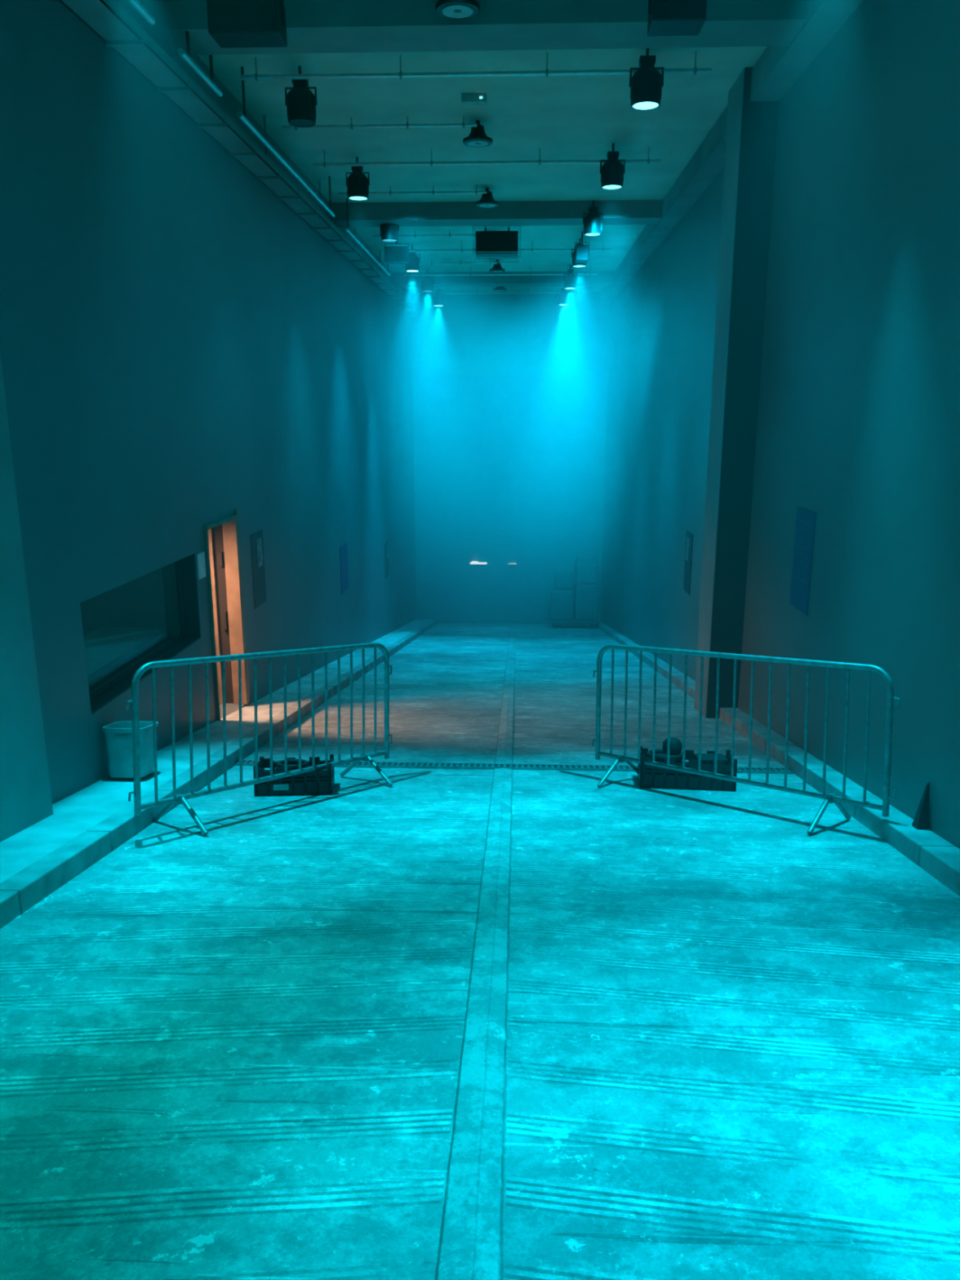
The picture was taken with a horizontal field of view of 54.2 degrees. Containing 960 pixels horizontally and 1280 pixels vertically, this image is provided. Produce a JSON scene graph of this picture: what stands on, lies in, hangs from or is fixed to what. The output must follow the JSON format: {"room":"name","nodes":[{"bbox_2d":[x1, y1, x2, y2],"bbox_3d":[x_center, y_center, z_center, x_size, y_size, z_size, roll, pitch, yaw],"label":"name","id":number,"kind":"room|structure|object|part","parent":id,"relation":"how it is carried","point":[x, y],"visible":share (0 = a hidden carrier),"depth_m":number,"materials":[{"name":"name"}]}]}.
{"room":"vehicle test tunnel","nodes":[
{"label":"vehicle test tunnel","id":0,"kind":"room"},
{"bbox_2d":[80,566,170,689],"bbox_3d":[-3.923,0.068,7.587,1.770,2.500,2.990,1,14,2],"label":"wall","id":1,"kind":"structure","parent":0,"point":[140,602],"depth_m":8.99,"materials":[{"name":"paint"}]},
{"bbox_2d":[83,626,167,682],"bbox_3d":[-3.387,0.240,7.643,0.640,0.060,2.860,1,14,2],"label":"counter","id":2,"kind":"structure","parent":1,"relation":"attached to","point":[105,647],"depth_m":8.37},
{"bbox_2d":[0,0,416,804],"bbox_3d":[-2.684,-1.243,12.475,0.300,9.950,30.600,1,14,2],"label":"wall","id":3,"kind":"structure","parent":0,"point":[181,350],"depth_m":8.16,"materials":[{"name":"grey paint"}]},
{"bbox_2d":[0,354,53,842],"bbox_3d":[-2.915,-0.573,1.197,0.130,5.950,8.360,1,14,2],"label":"pillar","id":4,"kind":"structure","parent":3,"relation":"attached to","point":[25,794],"depth_m":5.43,"materials":[{"name":"grey paint"}]},
{"bbox_2d":[89,553,200,715],"bbox_3d":[-2.826,-0.140,7.764,0.185,0.820,2.380,1,14,2],"label":"window","id":5,"kind":"structure","parent":3,"relation":"in","point":[185,568],"depth_m":8.83,"materials":[{"name":"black glass"}]},
{"bbox_2d":[196,551,206,579],"bbox_3d":[-2.670,-0.714,8.989,0.008,0.240,0.200,1,14,2],"label":"notice sheet","id":6,"kind":"object","parent":3,"relation":"attached to","point":[200,557],"visible":1,"depth_m":8.97,"materials":[{"name":"white paper"}]},
{"bbox_2d":[0,619,431,883],"bbox_3d":[-2.279,0.761,12.943,0.510,5.373,30.600,1,14,2],"label":"sidewalk","id":7,"kind":"structure","parent":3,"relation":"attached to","point":[73,815],"depth_m":6.74,"materials":[{"name":"concrete"}]},
{"bbox_2d":[102,720,158,777],"bbox_3d":[-2.574,0.802,6.939,0.330,0.412,0.349,0,14,2],"label":"waste bin","id":8,"kind":"object","parent":7,"relation":"on","point":[118,735],"visible":0.81,"depth_m":6.80,"materials":[{"name":"white plastic"}]},
{"bbox_3d":[-2.580,0.701,6.764,0.100,0.030,0.016,1,4,2],"label":"bin handle","id":9,"kind":"part","parent":8,"relation":"part of","materials":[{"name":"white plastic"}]},
{"bbox_2d":[203,509,249,720],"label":"door","id":10,"kind":"structure","parent":3,"relation":"in","point":[221,537],"depth_m":10.19,"materials":[{"name":"orange wood"}]},
{"bbox_2d":[59,0,421,316],"bbox_3d":[-2.218,-6.745,15.450,0.275,0.655,22.000,1,14,2],"label":"cable tray","id":11,"kind":"object","parent":3,"relation":"attached to","point":[108,19],"visible":0.95,"depth_m":8.49,"materials":[{"name":"metal"}]},
{"bbox_2d":[250,529,266,608],"bbox_3d":[-2.590,-0.834,10.974,0.010,0.860,0.500,1,14,2],"label":"poster","id":12,"kind":"object","parent":3,"relation":"attached to","point":[256,538],"visible":1,"depth_m":10.95,"materials":[{"name":"grey paper"}]},
{"bbox_2d":[257,537,263,567],"bbox_3d":[-2.583,-1.029,11.012,0.002,0.327,0.215,1,14,2],"label":"print","id":13,"kind":"object","parent":12,"relation":"attached to","point":[260,540],"depth_m":11.01},
{"bbox_2d":[339,542,348,594],"bbox_3d":[-2.374,-1.261,16.397,0.010,0.820,0.650,1,14,2],"label":"poster","id":14,"kind":"object","parent":3,"relation":"attached to","point":[343,549],"visible":1,"depth_m":16.36,"materials":[{"name":"blue paper"}]},
{"bbox_2d":[341,548,346,582],"bbox_3d":[-2.370,-1.305,16.386,0.002,0.549,0.468,1,14,2],"label":"print","id":15,"kind":"object","parent":14,"relation":"attached to","point":[344,551],"depth_m":16.36},
{"bbox_2d":[384,540,389,578],"bbox_3d":[-2.159,-1.873,21.774,0.010,0.820,0.600,1,14,2],"label":"poster","id":16,"kind":"object","parent":3,"relation":"attached to","point":[386,544],"visible":1,"depth_m":21.77,"materials":[{"name":"paper"}]},
{"bbox_2d":[386,543,388,558],"bbox_3d":[-2.151,-2.063,21.830,0.002,0.312,0.258,1,14,2],"label":"print","id":17,"kind":"object","parent":16,"relation":"attached to","point":[387,544],"depth_m":21.84},
{"bbox_2d":[142,0,808,55],"bbox_3d":[0.081,-5.061,7.653,5.530,0.260,0.550,1,14,2],"label":"beam","id":18,"kind":"structure","parent":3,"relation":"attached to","point":[313,26],"depth_m":7.48,"materials":[{"name":"concrete"}]},
{"bbox_2d":[330,200,662,226],"bbox_3d":[0.388,-6.859,15.083,5.530,0.260,0.550,1,14,2],"label":"beam","id":19,"kind":"structure","parent":3,"relation":"attached to","point":[508,213],"depth_m":14.85,"materials":[{"name":"concrete"}]},
{"bbox_2d":[0,622,959,1279],"bbox_3d":[0.459,0.837,12.848,4.670,5.273,30.600,1,14,2],"label":"floor","id":20,"kind":"structure","parent":0,"point":[497,1024],"depth_m":3.47,"materials":[{"name":"concrete"}]},
{"bbox_2d":[0,618,438,928],"bbox_3d":[-1.950,0.762,12.924,0.150,5.378,30.588,1,14,2],"label":"curb","id":21,"kind":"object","parent":20,"relation":"on","point":[20,892],"depth_m":5.75,"materials":[{"name":"concrete"}]},
{"bbox_2d":[125,642,392,835],"bbox_3d":[-1.380,0.628,6.574,0.557,1.339,2.416,10,17,36],"label":"crowd barrier","id":22,"kind":"object","parent":20,"relation":"on","point":[178,798],"visible":1,"depth_m":6.42,"materials":[{"name":"metal"}]},
{"bbox_3d":[-1.422,0.963,6.626,0.036,0.034,2.228,4,6,37],"label":"rail","id":23,"kind":"part","parent":22,"relation":"part of","materials":[{"name":"metal"}]},
{"bbox_2d":[253,754,334,796],"bbox_3d":[-1.388,1.017,7.042,0.560,0.285,0.400,-1,14,-6],"label":"plastic crate","id":24,"kind":"object","parent":20,"relation":"on","point":[322,782],"depth_m":6.89,"materials":[{"name":"black plastic"}]},
{"bbox_3d":[-1.406,1.012,7.038,0.272,0.225,0.282,2,14,9],"label":"cable coil","id":25,"kind":"part","parent":24,"relation":"part of","materials":[{"name":"grey rubber"}]},
{"bbox_2d":[235,760,793,773],"bbox_3d":[0.263,1.077,7.890,4.650,0.064,0.154,1,14,2],"label":"drain grate","id":26,"kind":"object","parent":20,"relation":"on","point":[245,762],"visible":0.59,"depth_m":7.86,"materials":[{"name":"metal"}]},
{"bbox_2d":[549,618,599,628],"bbox_3d":[2.671,-0.483,26.782,1.360,0.345,0.898,1,14,2],"label":"trolley","id":27,"kind":"object","parent":20,"relation":"on","point":[574,620],"visible":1,"depth_m":26.33,"materials":[{"name":"metal"}]},
{"bbox_2d":[550,589,573,620],"bbox_3d":[2.335,-1.014,26.743,0.650,0.948,0.906,1,14,2],"label":"equipment case","id":28,"kind":"object","parent":27,"relation":"on","point":[562,601],"visible":0.99,"depth_m":26.35,"materials":[{"name":"laminate"}]},
{"bbox_2d":[554,571,573,589],"bbox_3d":[2.379,-1.692,26.689,0.510,0.570,0.653,1,14,2],"label":"equipment case","id":29,"kind":"object","parent":28,"relation":"on","point":[562,580],"visible":1,"depth_m":26.39,"materials":[{"name":"laminate"}]},
{"bbox_2d":[573,584,598,620],"bbox_3d":[3.014,-1.082,26.710,0.650,1.096,0.930,1,14,2],"label":"equipment case","id":30,"kind":"object","parent":27,"relation":"on","point":[585,596],"visible":0.97,"depth_m":26.32,"materials":[{"name":"laminate"}]},
{"bbox_2d":[574,555,598,584],"bbox_3d":[3.020,-1.985,26.641,0.610,0.866,0.701,1,14,2],"label":"equipment case","id":31,"kind":"object","parent":30,"relation":"on","point":[586,566],"visible":1,"depth_m":26.35,"materials":[{"name":"metal"}]},
{"bbox_2d":[637,746,737,791],"bbox_3d":[1.610,1.003,7.332,0.720,0.311,0.435,2,14,7],"label":"plastic crate","id":32,"kind":"object","parent":20,"relation":"on","point":[686,781],"depth_m":7.15,"materials":[{"name":"black plastic"}]},
{"bbox_3d":[1.448,0.989,7.334,0.294,0.263,0.316,2,14,9],"label":"cable coil","id":33,"kind":"part","parent":32,"relation":"part of","materials":[{"name":"black rubber"}]},
{"bbox_2d":[662,737,682,755],"bbox_3d":[1.498,0.826,7.304,0.150,0.115,0.150,1,14,2],"label":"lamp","id":34,"kind":"object","parent":32,"relation":"on","point":[676,744],"visible":0.89,"depth_m":7.25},
{"bbox_2d":[693,753,728,777],"bbox_3d":[1.798,1.008,7.322,0.230,0.236,0.267,1,14,2],"label":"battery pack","id":35,"kind":"object","parent":32,"relation":"in","point":[706,758],"visible":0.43,"depth_m":7.22},
{"bbox_2d":[591,644,900,834],"bbox_3d":[1.695,0.650,6.622,0.556,1.319,2.477,-13,18,-42],"label":"crowd barrier","id":36,"kind":"object","parent":20,"relation":"on","point":[829,797],"visible":0.99,"depth_m":6.47,"materials":[{"name":"metal"}]},
{"bbox_3d":[1.738,0.979,6.685,0.036,0.034,2.313,-4,6,-43],"label":"rail","id":37,"kind":"part","parent":36,"relation":"part of","materials":[{"name":"metal"}]},
{"bbox_2d":[197,46,767,293],"bbox_3d":[0.229,-6.149,11.168,6.130,0.200,30.600,1,14,2],"label":"ceiling","id":38,"kind":"structure","parent":0,"point":[568,117],"depth_m":11.01,"materials":[{"name":"concrete"}]},
{"bbox_2d":[127,0,155,25],"bbox_3d":[-2.433,-4.498,5.808,0.056,0.508,2.000,1,14,2],"label":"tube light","id":39,"kind":"object","parent":38,"relation":"hanging from","point":[137,5],"visible":1,"depth_m":6.63,"materials":[{"name":"white plastic"}]},
{"bbox_2d":[177,31,222,97],"bbox_3d":[-2.349,-4.991,7.848,0.056,0.508,1.000,1,14,2],"label":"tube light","id":40,"kind":"object","parent":38,"relation":"hanging from","point":[185,56],"visible":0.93,"depth_m":7.81,"materials":[{"name":"white plastic"}]},
{"bbox_2d":[206,0,287,48],"bbox_3d":[-1.744,-4.774,6.996,0.560,0.530,0.308,1,14,2],"label":"loudspeaker","id":41,"kind":"object","parent":38,"relation":"hanging from","point":[232,24],"visible":1,"depth_m":6.90,"materials":[{"name":"black plastic"}]},
{"bbox_2d":[208,0,275,31],"bbox_3d":[-1.750,-4.607,6.882,0.480,0.240,0.008,1,14,2],"label":"grille","id":42,"kind":"object","parent":41,"relation":"attached to","point":[224,15],"depth_m":6.88,"materials":[{"name":"black plastic"}]},
{"bbox_2d":[236,66,335,217],"bbox_3d":[-2.210,-5.802,11.198,0.056,0.508,4.700,1,14,2],"label":"tube light","id":43,"kind":"object","parent":38,"relation":"hanging from","point":[242,117],"visible":1,"depth_m":10.27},
{"bbox_2d":[284,65,317,127],"bbox_3d":[-1.737,-5.290,9.089,0.282,0.510,0.284,12,18,42],"label":"spotlight","id":44,"kind":"object","parent":38,"relation":"hanging from","point":[300,103],"visible":0.99,"depth_m":9.02,"materials":[{"name":"black metal"}]},
{"bbox_2d":[346,156,369,200],"bbox_3d":[-1.605,-6.066,12.293,0.282,0.510,0.284,12,18,42],"label":"spotlight","id":45,"kind":"object","parent":38,"relation":"hanging from","point":[357,184],"visible":0.99,"depth_m":12.23,"materials":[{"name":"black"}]},
{"bbox_2d":[344,198,390,275],"bbox_3d":[-1.975,-7.176,16.880,0.056,0.508,5.000,1,14,2],"label":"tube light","id":46,"kind":"object","parent":38,"relation":"hanging from","point":[346,228],"visible":0.89,"depth_m":15.90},
{"bbox_2d":[282,115,476,130],"bbox_3d":[-1.133,-5.843,10.577,2.200,0.135,0.050,1,14,2],"label":"conduit pipe","id":47,"kind":"object","parent":38,"relation":"attached to","point":[407,126],"visible":0.88,"depth_m":10.57,"materials":[{"name":"metal"}]},
{"bbox_2d":[379,222,399,242],"bbox_3d":[-1.480,-6.794,15.304,0.282,0.510,0.284,12,18,42],"label":"spotlight","id":48,"kind":"object","parent":38,"relation":"hanging from","point":[389,232],"visible":0.85,"depth_m":15.23,"materials":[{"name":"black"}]},
{"bbox_2d":[384,241,408,264],"bbox_3d":[-1.552,-7.302,17.445,0.460,0.530,0.308,1,14,2],"label":"loudspeaker","id":49,"kind":"object","parent":38,"relation":"hanging from","point":[398,254],"visible":0.91,"depth_m":17.34,"materials":[{"name":"black plastic"}]},
{"bbox_2d":[385,247,406,261],"bbox_3d":[-1.558,-7.136,17.332,0.380,0.240,0.008,1,14,2],"label":"grille","id":50,"kind":"object","parent":49,"relation":"attached to","point":[392,254],"depth_m":17.33,"materials":[{"name":"black plastic"}]},
{"bbox_2d":[337,185,486,195],"bbox_3d":[-1.001,-6.619,13.782,2.200,0.135,0.050,1,14,2],"label":"conduit pipe","id":51,"kind":"object","parent":38,"relation":"attached to","point":[476,192],"visible":0.84,"depth_m":13.77,"materials":[{"name":"metal"}]},
{"bbox_2d":[404,244,420,271],"bbox_3d":[-1.344,-7.593,18.606,0.282,0.510,0.284,12,18,42],"label":"spotlight","id":52,"kind":"object","parent":38,"relation":"hanging from","point":[413,265],"visible":0.91,"depth_m":18.54,"materials":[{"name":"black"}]},
{"bbox_2d":[421,268,434,292],"bbox_3d":[-1.215,-8.345,21.714,0.282,0.510,0.284,12,18,42],"label":"spotlight","id":53,"kind":"object","parent":38,"relation":"hanging from","point":[427,282],"visible":1,"depth_m":21.64,"materials":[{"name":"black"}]},
{"bbox_2d":[372,229,484,237],"bbox_3d":[-0.864,-7.418,17.084,2.200,0.135,0.050,1,14,2],"label":"conduit pipe","id":54,"kind":"object","parent":38,"relation":"attached to","point":[415,235],"visible":0.64,"depth_m":17.08,"materials":[{"name":"metal"}]},
{"bbox_2d":[432,286,444,306],"bbox_3d":[-1.095,-9.050,24.628,0.282,0.510,0.284,12,18,42],"label":"spotlight","id":55,"kind":"object","parent":38,"relation":"hanging from","point":[437,299],"visible":0.97,"depth_m":24.55,"materials":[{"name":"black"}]},
{"bbox_2d":[395,258,497,265],"bbox_3d":[-0.732,-8.193,20.289,2.200,0.135,0.050,1,14,2],"label":"conduit pipe","id":56,"kind":"object","parent":38,"relation":"attached to","point":[431,263],"visible":0.72,"depth_m":20.28,"materials":[{"name":"metal"}]},
{"bbox_2d":[435,0,479,19],"bbox_3d":[-0.172,-4.966,7.198,0.350,0.252,0.350,1,14,2],"label":"recessed light","id":57,"kind":"object","parent":38,"relation":"in","point":[448,9],"visible":1,"depth_m":7.19,"materials":[{"name":"white plastic"}]},
{"bbox_3d":[-0.172,-4.971,7.196,0.350,0.240,0.350,1,14,2],"label":"lamp shade","id":58,"kind":"part","parent":57,"relation":"part of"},
{"bbox_2d":[442,4,473,17],"bbox_3d":[-0.172,-4.850,7.226,0.240,0.014,0.240,1,14,2],"label":"diffuser","id":59,"kind":"object","parent":57,"relation":"attached to","point":[449,11],"depth_m":7.22,"materials":[{"name":"white plastic"}]},
{"bbox_2d":[461,93,486,105],"bbox_3d":[-0.062,-5.685,9.848,0.260,0.090,0.125,1,14,2],"label":"sensor box","id":60,"kind":"object","parent":38,"relation":"attached to","point":[467,99],"visible":1,"depth_m":9.80,"materials":[{"name":"white plastic"}]},
{"bbox_2d":[240,50,711,80],"bbox_3d":[-0.058,-5.364,8.744,4.400,0.205,0.050,1,14,2],"label":"conduit pipe","id":61,"kind":"object","parent":38,"relation":"attached to","point":[547,73],"visible":1,"depth_m":8.75,"materials":[{"name":"metal"}]},
{"bbox_2d":[462,120,493,146],"bbox_3d":[-0.026,-5.823,10.742,0.350,0.252,0.350,1,14,2],"label":"pendant lamp","id":62,"kind":"object","parent":38,"relation":"in","point":[477,137],"visible":0.95,"depth_m":10.68,"materials":[{"name":"black metal"}]},
{"bbox_2d":[466,140,488,146],"bbox_3d":[-0.026,-5.708,10.771,0.240,0.014,0.240,1,14,2],"label":"diffuser","id":63,"kind":"object","parent":62,"relation":"attached to","point":[469,143],"depth_m":10.77,"materials":[{"name":"white plastic"}]},
{"bbox_2d":[312,146,660,167],"bbox_3d":[0.070,-6.116,11.852,4.400,0.205,0.050,1,14,2],"label":"conduit pipe","id":64,"kind":"object","parent":38,"relation":"attached to","point":[648,160],"visible":1,"depth_m":11.86,"materials":[{"name":"metal"}]},
{"bbox_2d":[475,187,498,207],"bbox_3d":[0.106,-6.599,13.947,0.350,0.252,0.350,1,14,2],"label":"pendant lamp","id":65,"kind":"object","parent":38,"relation":"in","point":[486,200],"visible":0.97,"depth_m":13.88,"materials":[{"name":"black metal"}]},
{"bbox_2d":[479,203,495,207],"bbox_3d":[0.106,-6.483,13.975,0.240,0.014,0.240,1,14,2],"label":"diffuser","id":66,"kind":"object","parent":65,"relation":"attached to","point":[481,205],"depth_m":13.97,"materials":[{"name":"white plastic"}]},
{"bbox_2d":[472,226,520,262],"bbox_3d":[0.295,-6.902,16.131,0.820,0.689,0.600,1,14,2],"label":"air vent","id":67,"kind":"object","parent":38,"relation":"hanging from","point":[489,244],"visible":0.97,"depth_m":15.92,"materials":[{"name":"metal"}]},
{"bbox_2d":[488,259,505,272],"bbox_3d":[0.375,-8.173,20.454,0.350,0.252,0.350,1,14,2],"label":"pendant lamp","id":68,"kind":"object","parent":38,"relation":"in","point":[497,268],"visible":0.97,"depth_m":20.38,"materials":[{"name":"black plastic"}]},
{"bbox_2d":[493,286,506,291],"bbox_3d":[0.508,-8.948,23.659,0.350,0.252,0.350,1,14,2],"label":"pendant lamp","id":69,"kind":"object","parent":38,"relation":"in","point":[497,288],"visible":0.7,"depth_m":23.58,"materials":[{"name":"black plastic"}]},
{"bbox_2d":[404,266,596,276],"bbox_3d":[0.465,-8.430,21.418,4.400,0.205,0.050,1,14,2],"label":"conduit pipe","id":70,"kind":"object","parent":38,"relation":"attached to","point":[470,273],"visible":0.94,"depth_m":21.43,"materials":[{"name":"metal"}]},
{"bbox_2d":[391,240,610,252],"bbox_3d":[0.333,-7.655,18.213,4.400,0.205,0.050,1,14,2],"label":"conduit pipe","id":71,"kind":"object","parent":38,"relation":"attached to","point":[602,249],"visible":0.75,"depth_m":18.19,"materials":[{"name":"metal"}]},
{"bbox_2d":[419,286,586,294],"bbox_3d":[0.602,-9.229,24.720,4.400,0.205,0.050,1,14,2],"label":"conduit pipe","id":72,"kind":"object","parent":38,"relation":"attached to","point":[528,292],"visible":0.86,"depth_m":24.72,"materials":[{"name":"metal"}]},
{"bbox_2d":[392,271,614,287],"bbox_3d":[0.693,-8.645,22.464,5.530,0.260,0.550,1,14,2],"label":"beam","id":73,"kind":"structure","parent":38,"relation":"attached to","point":[602,277],"depth_m":22.23,"materials":[{"name":"concrete"}]},
{"bbox_2d":[557,286,569,305],"bbox_3d":[2.179,-8.995,24.402,0.282,0.510,0.284,12,18,42],"label":"spotlight","id":74,"kind":"object","parent":38,"relation":"hanging from","point":[563,297],"visible":1,"depth_m":24.33,"materials":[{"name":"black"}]},
{"bbox_2d":[563,265,577,288],"bbox_3d":[2.046,-8.220,21.198,0.282,0.510,0.284,12,18,42],"label":"spotlight","id":75,"kind":"object","parent":38,"relation":"hanging from","point":[570,280],"visible":1,"depth_m":21.13,"materials":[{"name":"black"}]},
{"bbox_2d":[571,238,586,267],"bbox_3d":[1.914,-7.445,17.993,0.282,0.510,0.284,12,18,42],"label":"spotlight","id":76,"kind":"object","parent":38,"relation":"hanging from","point":[574,264],"visible":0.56,"depth_m":17.96,"materials":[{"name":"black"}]},
{"bbox_2d":[573,231,589,262],"bbox_3d":[1.885,-7.269,17.311,0.280,0.530,0.308,1,14,2],"label":"loudspeaker","id":77,"kind":"object","parent":38,"relation":"hanging from","point":[581,251],"visible":1,"depth_m":17.21,"materials":[{"name":"black plastic"}]},
{"bbox_2d":[577,245,587,259],"bbox_3d":[1.879,-7.103,17.197,0.200,0.240,0.008,1,14,2],"label":"grille","id":78,"kind":"object","parent":77,"relation":"attached to","point":[582,251],"depth_m":17.19,"materials":[{"name":"black plastic"}]},
{"bbox_2d":[582,200,602,235],"bbox_3d":[1.781,-6.669,14.788,0.282,0.510,0.284,12,18,42],"label":"spotlight","id":79,"kind":"object","parent":38,"relation":"hanging from","point":[592,222],"visible":1,"depth_m":14.72,"materials":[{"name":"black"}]},
{"bbox_2d":[600,143,625,189],"bbox_3d":[1.653,-5.917,11.680,0.282,0.510,0.284,12,18,42],"label":"spotlight","id":80,"kind":"object","parent":38,"relation":"hanging from","point":[612,171],"visible":1,"depth_m":11.61,"materials":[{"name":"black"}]},
{"bbox_2d":[629,48,663,110],"bbox_3d":[1.524,-5.165,8.572,0.282,0.510,0.284,12,18,42],"label":"spotlight","id":81,"kind":"object","parent":38,"relation":"hanging from","point":[646,85],"visible":0.98,"depth_m":8.50,"materials":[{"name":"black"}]},
{"bbox_2d":[647,0,706,35],"bbox_3d":[1.430,-4.720,6.775,0.420,0.530,0.308,1,14,2],"label":"loudspeaker","id":82,"kind":"object","parent":38,"relation":"hanging from","point":[665,17],"visible":1,"depth_m":6.70,"materials":[{"name":"black plastic"}]},
{"bbox_2d":[655,0,704,18],"bbox_3d":[1.424,-4.554,6.661,0.340,0.240,0.008,1,14,2],"label":"grille","id":83,"kind":"object","parent":82,"relation":"attached to","point":[664,9],"depth_m":6.67,"materials":[{"name":"black plastic"}]},
{"bbox_2d":[411,292,609,624],"bbox_3d":[0.849,-4.943,27.343,6.130,10.150,0.300,1,14,2],"label":"wall","id":84,"kind":"structure","parent":0,"point":[510,390],"depth_m":27.06,"materials":[{"name":"paint"}]},
{"bbox_2d":[469,560,487,564],"bbox_3d":[-0.043,-2.295,27.814,0.520,0.100,0.100,1,14,2],"label":"wall lamp","id":85,"kind":"object","parent":84,"relation":"attached to","point":[473,562],"visible":1,"depth_m":27.77,"materials":[{"name":"paint"}]},
{"bbox_2d":[507,562,516,564],"bbox_3d":[0.956,-2.266,27.780,0.280,0.060,0.100,1,14,2],"label":"wall lamp","id":86,"kind":"object","parent":84,"relation":"attached to","point":[509,563],"visible":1,"depth_m":27.73,"materials":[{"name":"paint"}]},
{"bbox_2d":[600,0,959,848],"bbox_3d":[3.142,-1.188,12.248,0.300,9.950,30.600,1,14,2],"label":"wall","id":87,"kind":"structure","parent":0,"point":[858,425],"depth_m":7.31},
{"bbox_2d":[683,530,693,595],"bbox_3d":[3.042,-1.135,13.706,0.010,0.880,0.500,1,14,2],"label":"poster","id":88,"kind":"object","parent":87,"relation":"attached to","point":[689,537],"visible":1,"depth_m":13.67,"materials":[{"name":"grey paper"}]},
{"bbox_2d":[685,537,688,560],"bbox_3d":[3.041,-1.334,13.743,0.002,0.334,0.215,1,14,2],"label":"print","id":89,"kind":"object","parent":88,"relation":"attached to","point":[687,538],"depth_m":13.72},
{"bbox_2d":[693,67,744,717],"bbox_3d":[2.747,-2.146,10.251,0.350,7.150,0.700,1,14,2],"label":"trim","id":90,"kind":"structure","parent":87,"relation":"attached to","point":[735,104],"depth_m":10.07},
{"bbox_2d":[600,0,862,303],"bbox_3d":[2.852,-5.871,11.127,0.280,0.280,30.600,1,14,2],"label":"trim","id":91,"kind":"structure","parent":87,"relation":"attached to","point":[778,68],"depth_m":10.33,"materials":[{"name":"paint"}]},
{"bbox_2d":[706,66,778,718],"bbox_3d":[2.735,-2.207,9.866,0.345,6.850,0.020,1,14,2],"label":"pillar","id":92,"kind":"structure","parent":87,"relation":"attached to","point":[759,120],"depth_m":9.75,"materials":[{"name":"paint"}]},
{"bbox_2d":[595,620,959,896],"bbox_3d":[2.891,0.807,12.735,0.200,5.378,30.588,1,14,2],"label":"curb","id":93,"kind":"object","parent":87,"relation":"attached to","point":[932,853],"depth_m":6.54,"materials":[{"name":"concrete"}]},
{"bbox_2d":[911,782,929,828],"bbox_3d":[2.669,0.999,5.652,0.069,0.290,0.078,1,14,2],"label":"wedge","id":94,"kind":"object","parent":93,"relation":"on","point":[921,820],"visible":1,"depth_m":5.64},
{"bbox_2d":[789,506,815,615],"bbox_3d":[2.824,-0.702,8.219,0.010,0.880,0.520,1,14,2],"label":"poster","id":95,"kind":"object","parent":87,"relation":"attached to","point":[805,518],"visible":1,"depth_m":8.19,"materials":[{"name":"blue paper"}]},
{"bbox_2d":[794,518,811,591],"bbox_3d":[2.820,-0.749,8.207,0.002,0.590,0.374,1,14,2],"label":"print","id":96,"kind":"object","parent":95,"relation":"attached to","point":[803,534],"depth_m":8.19}
]}

